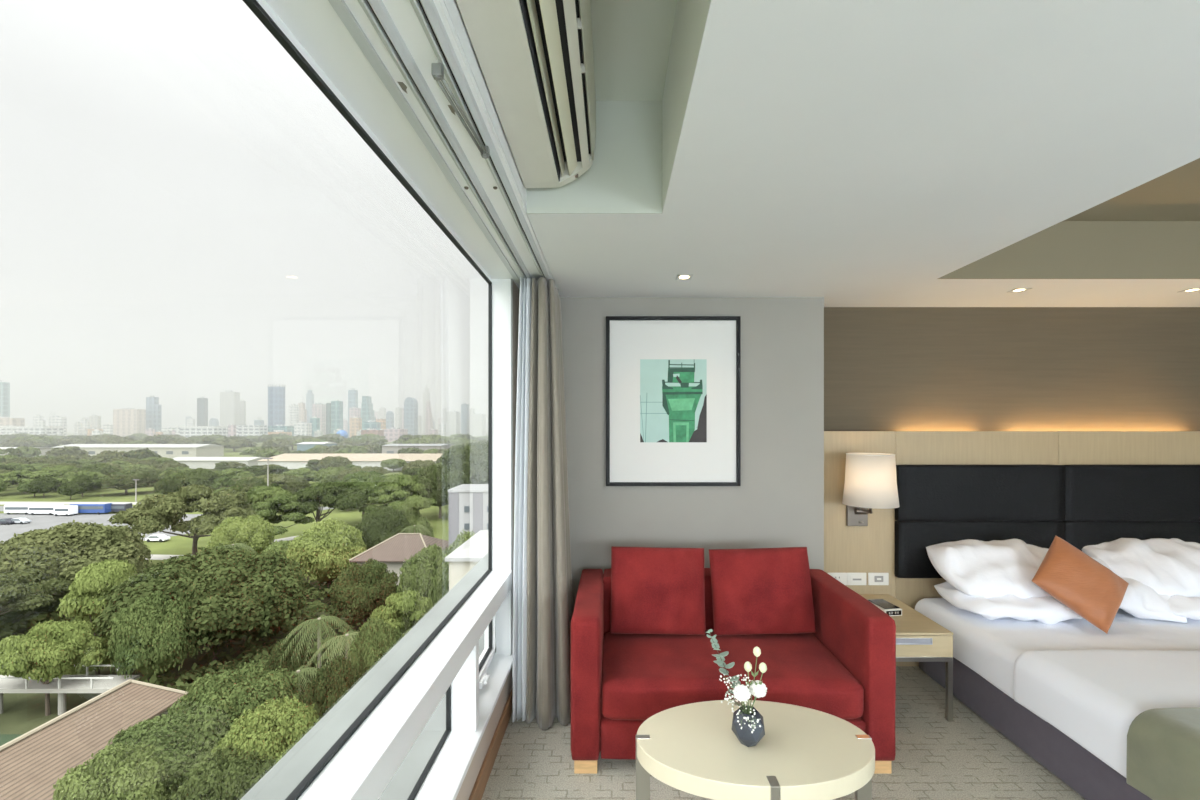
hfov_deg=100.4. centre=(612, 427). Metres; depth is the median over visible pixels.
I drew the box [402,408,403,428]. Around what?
block
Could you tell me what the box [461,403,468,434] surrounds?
tower
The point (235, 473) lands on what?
tree
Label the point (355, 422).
tower
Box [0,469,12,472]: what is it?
tree
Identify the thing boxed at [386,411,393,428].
tower
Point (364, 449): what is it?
tree
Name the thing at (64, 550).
tree
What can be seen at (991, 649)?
sheet
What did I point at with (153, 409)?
tower
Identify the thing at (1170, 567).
pillow
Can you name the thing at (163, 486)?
tree
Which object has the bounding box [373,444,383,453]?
tree
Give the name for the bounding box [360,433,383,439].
tree
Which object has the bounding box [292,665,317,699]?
palm tree
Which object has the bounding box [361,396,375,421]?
tower
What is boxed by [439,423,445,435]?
tower
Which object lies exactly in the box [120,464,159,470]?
tree
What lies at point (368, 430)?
tower
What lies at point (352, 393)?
tower
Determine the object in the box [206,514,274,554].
tree
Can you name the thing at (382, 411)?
tower
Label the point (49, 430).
building
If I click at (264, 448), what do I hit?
tree
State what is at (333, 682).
tree
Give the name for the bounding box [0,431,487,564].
ground
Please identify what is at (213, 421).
tower
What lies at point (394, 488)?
tree
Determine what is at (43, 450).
warehouse
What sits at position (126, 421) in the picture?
tower
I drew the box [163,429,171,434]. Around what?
building
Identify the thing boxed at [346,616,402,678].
tree
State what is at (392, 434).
building
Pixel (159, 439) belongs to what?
tree
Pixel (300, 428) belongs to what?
tower
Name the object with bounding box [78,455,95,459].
tree
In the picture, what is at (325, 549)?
tree
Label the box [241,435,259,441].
tree
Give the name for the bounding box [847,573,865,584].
light switch
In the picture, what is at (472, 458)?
tree
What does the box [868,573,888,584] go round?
socket
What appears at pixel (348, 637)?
palm tree
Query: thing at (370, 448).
tree
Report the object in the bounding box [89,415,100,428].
tower
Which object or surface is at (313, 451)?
tree
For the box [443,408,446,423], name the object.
block
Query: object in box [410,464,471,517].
tree
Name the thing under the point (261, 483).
tree
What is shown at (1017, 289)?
recessed light
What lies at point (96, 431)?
building
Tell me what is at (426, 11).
track
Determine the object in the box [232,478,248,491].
tree
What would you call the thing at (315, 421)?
tower
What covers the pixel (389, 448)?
warehouse
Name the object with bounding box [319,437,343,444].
tree
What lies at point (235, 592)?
tree
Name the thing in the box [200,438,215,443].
tree
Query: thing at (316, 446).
tree
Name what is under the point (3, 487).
tree
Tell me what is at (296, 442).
tree
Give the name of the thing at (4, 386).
tower
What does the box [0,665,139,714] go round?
walkway
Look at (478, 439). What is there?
tree
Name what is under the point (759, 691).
carnation
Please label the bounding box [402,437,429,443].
tree
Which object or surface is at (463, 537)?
tree
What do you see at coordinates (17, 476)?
tree
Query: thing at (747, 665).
bud
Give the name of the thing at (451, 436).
tree
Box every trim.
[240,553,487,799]
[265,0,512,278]
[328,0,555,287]
[398,82,406,92]
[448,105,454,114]
[824,431,894,597]
[895,431,1058,665]
[895,432,895,597]
[1059,431,1199,464]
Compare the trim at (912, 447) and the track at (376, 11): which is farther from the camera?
the trim at (912, 447)
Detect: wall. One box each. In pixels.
[456,281,519,799]
[560,297,823,608]
[824,307,1199,430]
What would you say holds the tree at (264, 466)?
on the ground at (176, 545)
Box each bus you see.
[4,504,33,514]
[28,504,62,514]
[54,505,77,515]
[70,503,111,514]
[108,503,131,512]
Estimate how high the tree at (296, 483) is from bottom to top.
8.174 m
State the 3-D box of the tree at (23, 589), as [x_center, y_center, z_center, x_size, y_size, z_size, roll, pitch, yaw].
[-77.058,22.047,60.151,16.267,10.444,16.404,0,0,22]
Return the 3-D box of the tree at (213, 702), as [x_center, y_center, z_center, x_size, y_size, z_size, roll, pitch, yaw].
[-28.789,22.691,37.925,8.751,9.100,8.575,0,0,-1]
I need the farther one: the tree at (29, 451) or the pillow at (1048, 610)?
the tree at (29, 451)
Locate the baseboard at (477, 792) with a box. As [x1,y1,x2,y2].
[469,689,511,799]
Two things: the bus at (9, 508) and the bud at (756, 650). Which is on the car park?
the bus at (9, 508)
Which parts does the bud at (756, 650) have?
stem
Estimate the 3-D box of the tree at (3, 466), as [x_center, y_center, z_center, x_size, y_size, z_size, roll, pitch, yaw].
[-275.821,21.638,225.660,10.808,11.150,11.059,0,0,-2]
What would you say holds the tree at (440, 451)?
on the ground at (176, 545)
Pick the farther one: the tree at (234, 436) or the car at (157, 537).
the tree at (234, 436)
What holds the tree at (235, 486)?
on the ground at (176, 545)
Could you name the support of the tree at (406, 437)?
on the ground at (176, 545)
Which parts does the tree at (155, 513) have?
crown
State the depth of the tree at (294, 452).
373.00 m
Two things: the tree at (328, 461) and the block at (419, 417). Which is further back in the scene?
the block at (419, 417)
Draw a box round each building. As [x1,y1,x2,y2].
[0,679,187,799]
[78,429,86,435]
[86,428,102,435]
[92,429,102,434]
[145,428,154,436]
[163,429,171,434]
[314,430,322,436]
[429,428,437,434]
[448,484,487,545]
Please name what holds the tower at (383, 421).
on the ground at (176, 545)
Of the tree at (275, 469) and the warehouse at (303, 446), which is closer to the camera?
the tree at (275, 469)
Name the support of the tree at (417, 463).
on the ground at (176, 545)
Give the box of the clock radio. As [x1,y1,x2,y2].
[868,599,901,615]
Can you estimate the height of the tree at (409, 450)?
12.121 m
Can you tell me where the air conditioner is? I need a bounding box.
[456,0,595,187]
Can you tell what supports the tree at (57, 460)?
on the ground at (176, 545)
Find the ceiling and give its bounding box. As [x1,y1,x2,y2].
[443,0,1199,306]
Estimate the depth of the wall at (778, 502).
3.33 m
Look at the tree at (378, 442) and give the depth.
607.37 m
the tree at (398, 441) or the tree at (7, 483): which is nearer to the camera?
the tree at (7, 483)
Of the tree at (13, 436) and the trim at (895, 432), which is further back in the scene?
the tree at (13, 436)
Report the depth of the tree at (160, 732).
33.55 m
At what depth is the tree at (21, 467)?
241.18 m
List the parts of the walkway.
railing, railing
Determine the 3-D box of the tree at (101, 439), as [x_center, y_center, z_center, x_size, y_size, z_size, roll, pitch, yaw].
[-654.333,17.778,652.124,28.152,19.409,30.228,0,0,-21]
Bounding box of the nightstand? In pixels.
[858,594,952,721]
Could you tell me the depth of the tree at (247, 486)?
186.14 m
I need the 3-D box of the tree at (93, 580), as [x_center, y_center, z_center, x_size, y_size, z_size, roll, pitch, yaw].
[-55.510,20.846,54.020,6.581,12.804,7.763,0,0,-24]
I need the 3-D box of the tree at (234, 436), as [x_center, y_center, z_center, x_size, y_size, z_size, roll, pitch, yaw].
[-487.972,18.083,643.831,29.389,18.736,31.025,0,0,27]
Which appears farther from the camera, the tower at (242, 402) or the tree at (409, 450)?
the tower at (242, 402)
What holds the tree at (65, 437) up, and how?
on the ground at (176, 545)
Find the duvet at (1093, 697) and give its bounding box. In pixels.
[1014,649,1199,777]
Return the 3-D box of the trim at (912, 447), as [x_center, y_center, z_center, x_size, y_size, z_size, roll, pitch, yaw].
[2.522,0.836,3.475,1.126,1.628,0.030,0,0,0]
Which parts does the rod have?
rod, rod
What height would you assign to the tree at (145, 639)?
11.226 m
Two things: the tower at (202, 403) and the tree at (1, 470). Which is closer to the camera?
the tree at (1, 470)
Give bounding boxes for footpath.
[146,535,298,559]
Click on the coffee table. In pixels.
(803, 753)
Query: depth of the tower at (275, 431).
903.79 m
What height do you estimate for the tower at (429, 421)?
108.000 m
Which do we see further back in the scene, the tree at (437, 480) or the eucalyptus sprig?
the tree at (437, 480)
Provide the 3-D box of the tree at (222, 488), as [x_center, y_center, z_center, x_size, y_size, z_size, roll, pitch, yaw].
[-134.117,23.774,172.935,8.515,6.783,9.054,0,0,38]
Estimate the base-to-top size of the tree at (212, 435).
19.264 m
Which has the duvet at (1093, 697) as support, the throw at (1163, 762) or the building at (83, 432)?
the throw at (1163, 762)
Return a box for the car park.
[0,513,200,543]
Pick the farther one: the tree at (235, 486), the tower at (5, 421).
the tower at (5, 421)
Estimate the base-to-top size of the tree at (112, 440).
18.332 m
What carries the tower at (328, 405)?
on the ground at (176, 545)
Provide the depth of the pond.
43.54 m
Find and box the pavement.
[0,502,136,504]
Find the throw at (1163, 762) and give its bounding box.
[1126,708,1199,799]
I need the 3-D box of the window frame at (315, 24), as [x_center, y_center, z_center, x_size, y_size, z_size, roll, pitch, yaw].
[-0.641,-0.880,0.165,0.147,0.012,5.530,0,0,0]
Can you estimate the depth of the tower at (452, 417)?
1700.09 m
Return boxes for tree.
[0,433,28,442]
[0,439,41,446]
[0,455,20,459]
[0,464,17,484]
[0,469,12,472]
[0,470,61,492]
[0,479,6,491]
[0,519,152,615]
[0,568,72,614]
[0,619,110,715]
[1,477,12,485]
[2,457,46,463]
[5,435,22,441]
[5,447,24,457]
[5,462,20,465]
[8,446,41,456]
[13,435,57,445]
[14,464,43,471]
[17,479,37,496]
[21,462,48,465]
[26,455,56,458]
[28,476,58,497]
[38,457,57,463]
[41,462,81,469]
[41,465,77,475]
[42,443,60,447]
[45,435,63,438]
[45,446,88,456]
[52,741,174,799]
[54,458,71,462]
[55,453,93,460]
[56,439,81,444]
[56,559,136,674]
[57,470,105,482]
[57,481,84,499]
[63,435,81,444]
[64,459,102,466]
[65,460,79,463]
[71,474,93,496]
[77,463,124,487]
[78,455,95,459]
[82,435,99,443]
[87,470,157,494]
[91,450,127,462]
[93,543,308,664]
[93,712,229,799]
[96,434,119,443]
[97,460,131,465]
[100,463,121,469]
[103,436,134,443]
[106,585,210,678]
[108,457,137,462]
[108,484,257,558]
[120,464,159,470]
[123,440,157,443]
[124,448,161,459]
[127,467,162,477]
[132,433,148,439]
[132,459,160,465]
[138,457,177,463]
[143,434,174,443]
[153,462,188,468]
[153,477,182,494]
[156,469,180,481]
[163,466,191,471]
[165,434,183,437]
[165,470,183,478]
[165,742,276,799]
[167,438,200,443]
[167,659,303,755]
[174,468,221,485]
[183,437,201,443]
[197,436,220,443]
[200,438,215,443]
[201,434,225,438]
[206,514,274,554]
[211,476,234,488]
[211,696,320,766]
[213,438,257,450]
[214,462,228,470]
[214,468,254,487]
[214,487,227,493]
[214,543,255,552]
[224,435,246,438]
[226,461,245,467]
[228,484,243,491]
[232,465,266,476]
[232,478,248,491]
[239,448,261,454]
[240,482,255,492]
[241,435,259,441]
[245,485,314,534]
[247,473,294,486]
[247,477,264,482]
[252,434,275,442]
[253,448,283,457]
[253,480,266,486]
[255,447,286,453]
[260,464,282,469]
[261,438,291,447]
[262,540,301,568]
[264,638,315,693]
[266,466,287,473]
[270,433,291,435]
[272,435,297,438]
[276,482,368,521]
[277,446,290,453]
[278,614,352,667]
[282,439,300,449]
[282,467,316,479]
[285,517,366,593]
[286,476,309,491]
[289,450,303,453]
[292,438,328,444]
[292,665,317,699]
[302,447,325,453]
[303,655,360,718]
[304,459,319,470]
[305,630,359,680]
[308,449,317,453]
[311,482,324,486]
[313,445,327,448]
[314,467,342,482]
[317,456,352,468]
[319,433,343,437]
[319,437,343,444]
[323,445,349,453]
[326,470,385,518]
[330,558,398,622]
[333,447,363,453]
[337,467,367,480]
[338,439,370,445]
[340,464,361,469]
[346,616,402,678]
[350,445,367,453]
[350,589,433,650]
[351,436,378,439]
[352,438,376,445]
[355,504,411,549]
[358,474,436,511]
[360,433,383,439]
[361,444,378,453]
[362,466,389,474]
[372,439,387,444]
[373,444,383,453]
[380,458,406,471]
[393,439,403,443]
[396,494,433,536]
[397,543,451,605]
[398,446,423,453]
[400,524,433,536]
[401,435,418,443]
[401,460,435,472]
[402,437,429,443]
[402,468,417,475]
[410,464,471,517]
[419,434,446,443]
[423,448,438,453]
[433,448,447,453]
[434,440,449,443]
[439,439,487,483]
[446,437,463,440]
[447,530,474,551]
[449,434,467,438]
[450,438,478,445]
[464,433,475,439]
[476,437,487,441]
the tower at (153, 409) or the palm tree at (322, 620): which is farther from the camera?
the tower at (153, 409)
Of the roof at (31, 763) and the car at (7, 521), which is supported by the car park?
the car at (7, 521)
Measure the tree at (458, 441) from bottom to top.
15.158 m
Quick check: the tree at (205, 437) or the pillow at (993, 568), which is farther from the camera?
the tree at (205, 437)
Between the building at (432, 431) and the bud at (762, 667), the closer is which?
the bud at (762, 667)
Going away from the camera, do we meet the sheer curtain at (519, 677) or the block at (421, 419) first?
the sheer curtain at (519, 677)
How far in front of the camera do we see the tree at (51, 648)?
45.64 m
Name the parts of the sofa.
arm, backrest, seat, arm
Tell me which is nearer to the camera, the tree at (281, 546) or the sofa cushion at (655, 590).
the sofa cushion at (655, 590)
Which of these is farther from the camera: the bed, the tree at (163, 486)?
the tree at (163, 486)
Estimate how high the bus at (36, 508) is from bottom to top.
3.040 m
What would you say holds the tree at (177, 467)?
on the ground at (176, 545)
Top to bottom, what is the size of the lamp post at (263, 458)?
19.500 m
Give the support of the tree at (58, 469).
on the ground at (176, 545)
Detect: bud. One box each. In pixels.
[744,661,752,713]
[749,646,760,712]
[751,662,766,709]
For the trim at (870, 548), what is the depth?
3.46 m
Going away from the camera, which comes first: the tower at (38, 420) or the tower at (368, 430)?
the tower at (368, 430)
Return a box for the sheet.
[914,598,1199,721]
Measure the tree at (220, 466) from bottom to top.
8.710 m
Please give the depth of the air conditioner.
1.40 m
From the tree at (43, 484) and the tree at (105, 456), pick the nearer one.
the tree at (43, 484)
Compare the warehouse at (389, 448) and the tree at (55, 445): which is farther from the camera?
the tree at (55, 445)
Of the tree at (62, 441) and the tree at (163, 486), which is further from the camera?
the tree at (62, 441)
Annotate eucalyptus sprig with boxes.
[706,629,744,711]
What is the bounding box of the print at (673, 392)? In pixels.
[640,359,706,441]
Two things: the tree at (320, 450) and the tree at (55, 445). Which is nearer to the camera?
the tree at (320, 450)
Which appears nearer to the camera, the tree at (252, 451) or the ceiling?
the ceiling
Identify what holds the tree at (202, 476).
on the ground at (176, 545)
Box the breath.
[719,674,760,732]
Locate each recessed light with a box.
[675,275,692,279]
[1008,288,1031,291]
[1179,288,1199,291]
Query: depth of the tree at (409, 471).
206.65 m
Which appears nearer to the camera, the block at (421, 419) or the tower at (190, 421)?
the tower at (190, 421)
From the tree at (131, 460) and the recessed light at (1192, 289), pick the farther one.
the tree at (131, 460)
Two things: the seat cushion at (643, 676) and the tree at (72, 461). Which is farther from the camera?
the tree at (72, 461)
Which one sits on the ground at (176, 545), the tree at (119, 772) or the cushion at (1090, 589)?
the tree at (119, 772)
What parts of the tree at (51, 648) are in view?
crown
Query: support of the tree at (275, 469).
on the ground at (176, 545)
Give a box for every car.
[0,518,15,524]
[11,518,31,523]
[145,534,169,541]
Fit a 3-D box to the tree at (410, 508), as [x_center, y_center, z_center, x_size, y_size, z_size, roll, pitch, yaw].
[-39.089,20.082,97.849,8.123,14.396,7.816,0,0,6]
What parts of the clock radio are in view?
panel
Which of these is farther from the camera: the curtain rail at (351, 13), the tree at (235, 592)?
the tree at (235, 592)
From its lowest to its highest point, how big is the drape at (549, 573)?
2.484 m
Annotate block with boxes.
[49,411,55,416]
[343,419,347,432]
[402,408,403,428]
[418,415,420,434]
[421,419,422,433]
[438,418,442,432]
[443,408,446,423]
[469,408,474,434]
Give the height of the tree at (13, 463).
9.971 m
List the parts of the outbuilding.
cornice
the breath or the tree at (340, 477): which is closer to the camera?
the breath
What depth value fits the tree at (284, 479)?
199.56 m
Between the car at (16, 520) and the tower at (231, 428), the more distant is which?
the tower at (231, 428)
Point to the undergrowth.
(183, 681)
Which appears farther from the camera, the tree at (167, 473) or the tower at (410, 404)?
the tower at (410, 404)
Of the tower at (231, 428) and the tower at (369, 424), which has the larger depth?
the tower at (369, 424)
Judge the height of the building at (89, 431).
27.771 m
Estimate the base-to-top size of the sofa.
0.753 m
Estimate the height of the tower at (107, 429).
37.200 m
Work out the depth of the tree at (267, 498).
108.11 m
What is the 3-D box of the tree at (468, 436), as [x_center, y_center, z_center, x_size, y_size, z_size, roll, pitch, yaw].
[-241.867,18.074,814.715,41.842,18.756,44.172,0,0,-42]
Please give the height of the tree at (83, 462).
8.561 m
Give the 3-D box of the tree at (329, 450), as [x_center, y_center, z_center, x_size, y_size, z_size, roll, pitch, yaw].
[-227.698,20.511,412.124,23.447,13.656,25.176,0,0,-23]
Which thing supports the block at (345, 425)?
on the ground at (176, 545)
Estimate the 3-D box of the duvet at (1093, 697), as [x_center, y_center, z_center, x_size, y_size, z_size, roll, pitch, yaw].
[3.071,1.255,1.972,2.073,0.278,1.146,0,0,0]
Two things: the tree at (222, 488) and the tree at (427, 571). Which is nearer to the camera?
the tree at (427, 571)
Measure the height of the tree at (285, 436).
17.390 m
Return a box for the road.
[0,506,333,510]
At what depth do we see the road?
167.39 m
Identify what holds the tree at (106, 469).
on the ground at (176, 545)
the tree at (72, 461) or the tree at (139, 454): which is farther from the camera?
the tree at (139, 454)
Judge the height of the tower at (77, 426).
42.500 m
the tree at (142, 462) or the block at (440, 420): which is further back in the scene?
the block at (440, 420)
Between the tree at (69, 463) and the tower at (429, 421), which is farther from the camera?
the tower at (429, 421)
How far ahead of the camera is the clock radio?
3.08 m
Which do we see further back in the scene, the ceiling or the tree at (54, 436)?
the tree at (54, 436)
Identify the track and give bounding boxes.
[358,0,531,279]
[409,0,549,280]
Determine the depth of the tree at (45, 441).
594.46 m
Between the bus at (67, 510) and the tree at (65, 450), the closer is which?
the bus at (67, 510)
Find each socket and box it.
[828,573,846,584]
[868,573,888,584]
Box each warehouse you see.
[0,447,51,456]
[53,444,223,457]
[171,457,265,468]
[258,454,442,469]
[297,442,336,450]
[382,444,453,453]
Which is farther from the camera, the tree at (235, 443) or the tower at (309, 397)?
the tower at (309, 397)
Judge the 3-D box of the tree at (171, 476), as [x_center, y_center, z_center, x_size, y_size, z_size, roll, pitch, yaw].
[-179.164,22.343,208.406,13.541,9.793,12.736,0,0,20]
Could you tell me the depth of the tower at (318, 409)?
1400.16 m
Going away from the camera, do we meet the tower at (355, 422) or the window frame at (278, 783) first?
the window frame at (278, 783)
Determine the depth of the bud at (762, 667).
1.88 m
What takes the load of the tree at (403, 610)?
on the ground at (176, 545)
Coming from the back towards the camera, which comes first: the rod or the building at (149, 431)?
the building at (149, 431)
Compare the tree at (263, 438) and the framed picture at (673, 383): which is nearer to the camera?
the framed picture at (673, 383)
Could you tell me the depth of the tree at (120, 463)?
271.24 m
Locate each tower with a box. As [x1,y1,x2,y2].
[0,380,9,416]
[0,417,24,425]
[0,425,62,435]
[33,414,45,425]
[48,416,66,435]
[74,422,81,434]
[80,417,89,428]
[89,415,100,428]
[101,424,112,433]
[113,408,145,436]
[146,396,161,435]
[162,427,175,431]
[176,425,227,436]
[187,418,194,425]
[197,396,207,425]
[209,418,218,425]
[220,390,239,425]
[228,423,235,436]
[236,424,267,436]
[240,400,245,424]
[254,419,263,424]
[267,384,285,425]
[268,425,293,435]
[268,430,291,435]
[289,404,298,425]
[294,422,311,435]
[298,402,306,422]
[306,390,313,422]
[310,417,319,436]
[312,403,325,434]
[326,402,330,434]
[331,400,342,433]
[348,388,357,436]
[349,407,360,437]
[350,417,361,436]
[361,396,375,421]
[361,428,383,435]
[362,421,380,429]
[376,418,385,429]
[379,407,385,418]
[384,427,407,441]
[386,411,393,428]
[395,407,401,428]
[404,397,417,434]
[423,384,429,434]
[425,401,432,434]
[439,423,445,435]
[446,411,459,435]
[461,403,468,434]
[472,413,485,435]
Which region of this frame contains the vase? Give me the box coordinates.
[732,705,764,746]
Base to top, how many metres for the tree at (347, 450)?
12.510 m
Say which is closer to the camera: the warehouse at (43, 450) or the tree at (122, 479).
the tree at (122, 479)
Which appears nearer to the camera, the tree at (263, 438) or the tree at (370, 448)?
the tree at (370, 448)
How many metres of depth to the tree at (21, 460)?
273.03 m
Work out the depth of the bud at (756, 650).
1.90 m
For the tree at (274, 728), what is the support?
on the ground at (176, 545)
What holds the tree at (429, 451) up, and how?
on the ground at (176, 545)
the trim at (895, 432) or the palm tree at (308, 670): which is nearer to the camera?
the trim at (895, 432)
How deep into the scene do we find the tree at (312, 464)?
288.87 m
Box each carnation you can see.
[733,684,750,713]
[749,680,766,713]
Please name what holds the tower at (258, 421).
on the ground at (176, 545)
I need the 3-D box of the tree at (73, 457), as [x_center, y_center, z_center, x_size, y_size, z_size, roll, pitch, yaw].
[-357.450,22.020,331.084,21.182,10.490,20.760,0,0,27]
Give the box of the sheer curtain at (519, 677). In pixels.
[512,277,531,721]
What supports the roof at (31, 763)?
on the ground at (176, 545)
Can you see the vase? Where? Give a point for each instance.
(744, 735)
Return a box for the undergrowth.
[0,553,371,713]
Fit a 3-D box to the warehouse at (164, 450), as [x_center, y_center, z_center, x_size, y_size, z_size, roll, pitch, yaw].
[-439.650,20.950,466.000,130.700,12.100,34.000,0,0,0]
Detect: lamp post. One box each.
[133,479,138,501]
[263,458,272,485]
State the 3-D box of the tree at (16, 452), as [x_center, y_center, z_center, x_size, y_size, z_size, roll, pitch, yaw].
[-431.947,20.553,360.624,11.293,13.381,10.594,0,0,-32]
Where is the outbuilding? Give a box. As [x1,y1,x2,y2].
[445,530,487,590]
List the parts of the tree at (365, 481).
crown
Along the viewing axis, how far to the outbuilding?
40.00 m
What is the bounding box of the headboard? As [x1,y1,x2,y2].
[895,465,1199,577]
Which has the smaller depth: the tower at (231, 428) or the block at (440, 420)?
the tower at (231, 428)
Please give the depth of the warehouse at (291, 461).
326.14 m
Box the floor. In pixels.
[481,666,1085,799]
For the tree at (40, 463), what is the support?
on the ground at (176, 545)
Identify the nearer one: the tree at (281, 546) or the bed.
the bed
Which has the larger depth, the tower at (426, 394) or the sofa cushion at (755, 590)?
the tower at (426, 394)
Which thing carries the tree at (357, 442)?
on the ground at (176, 545)
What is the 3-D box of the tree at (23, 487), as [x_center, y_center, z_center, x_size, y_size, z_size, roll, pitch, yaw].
[-226.406,23.597,195.762,9.236,7.188,8.923,0,0,-13]
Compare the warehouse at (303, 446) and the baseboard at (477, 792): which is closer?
the baseboard at (477, 792)
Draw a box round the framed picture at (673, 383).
[606,316,740,485]
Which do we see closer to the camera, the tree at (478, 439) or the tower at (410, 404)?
the tree at (478, 439)
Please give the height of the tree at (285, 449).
11.427 m
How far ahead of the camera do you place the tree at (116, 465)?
237.50 m
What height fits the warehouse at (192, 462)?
7.300 m
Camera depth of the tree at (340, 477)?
205.14 m
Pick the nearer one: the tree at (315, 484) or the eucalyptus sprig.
the eucalyptus sprig
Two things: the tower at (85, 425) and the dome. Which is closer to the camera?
the dome
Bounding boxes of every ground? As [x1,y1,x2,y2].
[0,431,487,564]
[0,575,369,733]
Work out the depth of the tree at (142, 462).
275.04 m
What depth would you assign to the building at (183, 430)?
959.97 m
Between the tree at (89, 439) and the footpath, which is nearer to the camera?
the footpath
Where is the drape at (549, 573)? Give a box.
[525,277,572,729]
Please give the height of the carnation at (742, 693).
0.153 m
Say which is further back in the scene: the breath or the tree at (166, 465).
the tree at (166, 465)
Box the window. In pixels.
[243,0,512,799]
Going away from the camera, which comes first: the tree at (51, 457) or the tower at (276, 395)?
the tree at (51, 457)
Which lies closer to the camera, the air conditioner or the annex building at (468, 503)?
the air conditioner
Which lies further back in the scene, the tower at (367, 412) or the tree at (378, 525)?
the tower at (367, 412)
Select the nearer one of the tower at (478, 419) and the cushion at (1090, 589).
the cushion at (1090, 589)
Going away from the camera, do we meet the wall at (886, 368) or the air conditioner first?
the air conditioner
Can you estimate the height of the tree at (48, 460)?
10.570 m
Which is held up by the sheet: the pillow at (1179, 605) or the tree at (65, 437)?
the pillow at (1179, 605)
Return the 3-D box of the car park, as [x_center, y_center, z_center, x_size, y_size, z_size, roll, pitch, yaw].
[-199.000,26.980,132.000,182.000,0.040,56.000,0,0,0]
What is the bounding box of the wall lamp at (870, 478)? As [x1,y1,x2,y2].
[842,453,899,525]
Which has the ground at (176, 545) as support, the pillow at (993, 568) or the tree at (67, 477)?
the tree at (67, 477)
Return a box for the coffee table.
[636,699,874,799]
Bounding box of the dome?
[336,430,347,437]
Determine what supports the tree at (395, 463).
on the ground at (176, 545)
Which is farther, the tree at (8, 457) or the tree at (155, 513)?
the tree at (8, 457)
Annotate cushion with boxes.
[601,630,862,719]
[610,546,705,634]
[709,547,815,635]
[1032,535,1128,632]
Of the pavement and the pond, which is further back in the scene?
the pavement
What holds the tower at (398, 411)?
on the ground at (176, 545)
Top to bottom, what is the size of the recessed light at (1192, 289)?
0.004 m
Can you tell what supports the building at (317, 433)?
on the ground at (176, 545)
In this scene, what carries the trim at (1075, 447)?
attached to the wall at (886, 368)
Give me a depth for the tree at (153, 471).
230.28 m
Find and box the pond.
[0,734,22,745]
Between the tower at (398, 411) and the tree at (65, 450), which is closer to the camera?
the tree at (65, 450)
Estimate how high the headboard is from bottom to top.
0.773 m
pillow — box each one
[926,539,1050,597]
[934,581,1083,624]
[1082,538,1199,596]
[1091,557,1187,622]
[1167,594,1199,619]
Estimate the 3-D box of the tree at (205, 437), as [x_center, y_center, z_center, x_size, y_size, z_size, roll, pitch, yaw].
[-565.330,18.789,701.840,32.788,17.254,31.059,0,0,-10]
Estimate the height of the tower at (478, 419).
77.600 m
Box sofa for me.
[570,568,895,773]
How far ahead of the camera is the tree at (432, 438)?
654.16 m
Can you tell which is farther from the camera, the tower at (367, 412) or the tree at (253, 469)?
the tower at (367, 412)
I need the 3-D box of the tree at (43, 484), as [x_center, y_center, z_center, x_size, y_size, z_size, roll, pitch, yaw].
[-220.589,22.777,193.710,8.582,8.894,8.162,0,0,-14]
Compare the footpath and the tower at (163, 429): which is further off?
the tower at (163, 429)
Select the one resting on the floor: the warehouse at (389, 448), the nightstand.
the nightstand
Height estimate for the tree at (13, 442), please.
15.044 m
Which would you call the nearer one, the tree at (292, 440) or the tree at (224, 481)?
the tree at (224, 481)
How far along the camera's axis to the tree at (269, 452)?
374.74 m
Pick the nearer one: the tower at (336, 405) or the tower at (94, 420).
the tower at (336, 405)
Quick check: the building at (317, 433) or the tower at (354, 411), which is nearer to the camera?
the building at (317, 433)
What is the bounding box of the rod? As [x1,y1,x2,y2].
[431,63,489,158]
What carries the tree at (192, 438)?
on the ground at (176, 545)
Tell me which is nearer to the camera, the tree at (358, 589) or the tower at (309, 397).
the tree at (358, 589)
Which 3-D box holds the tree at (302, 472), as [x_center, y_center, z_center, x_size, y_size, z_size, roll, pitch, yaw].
[-137.873,22.282,220.331,16.413,9.922,17.451,0,0,-38]
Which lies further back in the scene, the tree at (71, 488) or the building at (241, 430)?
the building at (241, 430)
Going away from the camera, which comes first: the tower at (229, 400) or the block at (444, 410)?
the tower at (229, 400)
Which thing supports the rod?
attached to the track at (426, 11)
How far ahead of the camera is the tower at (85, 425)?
1300.64 m
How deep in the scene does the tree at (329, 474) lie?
210.41 m
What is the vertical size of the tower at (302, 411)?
101.000 m
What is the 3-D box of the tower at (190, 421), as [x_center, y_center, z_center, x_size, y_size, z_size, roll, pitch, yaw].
[-1269.360,-1.500,1503.998,17.280,57.000,7.995,0,0,0]
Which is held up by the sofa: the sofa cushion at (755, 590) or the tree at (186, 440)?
the sofa cushion at (755, 590)
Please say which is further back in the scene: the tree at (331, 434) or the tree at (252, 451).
the tree at (331, 434)
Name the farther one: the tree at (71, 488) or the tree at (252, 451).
the tree at (252, 451)
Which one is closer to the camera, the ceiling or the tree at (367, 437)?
the ceiling
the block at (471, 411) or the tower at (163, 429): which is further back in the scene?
the block at (471, 411)

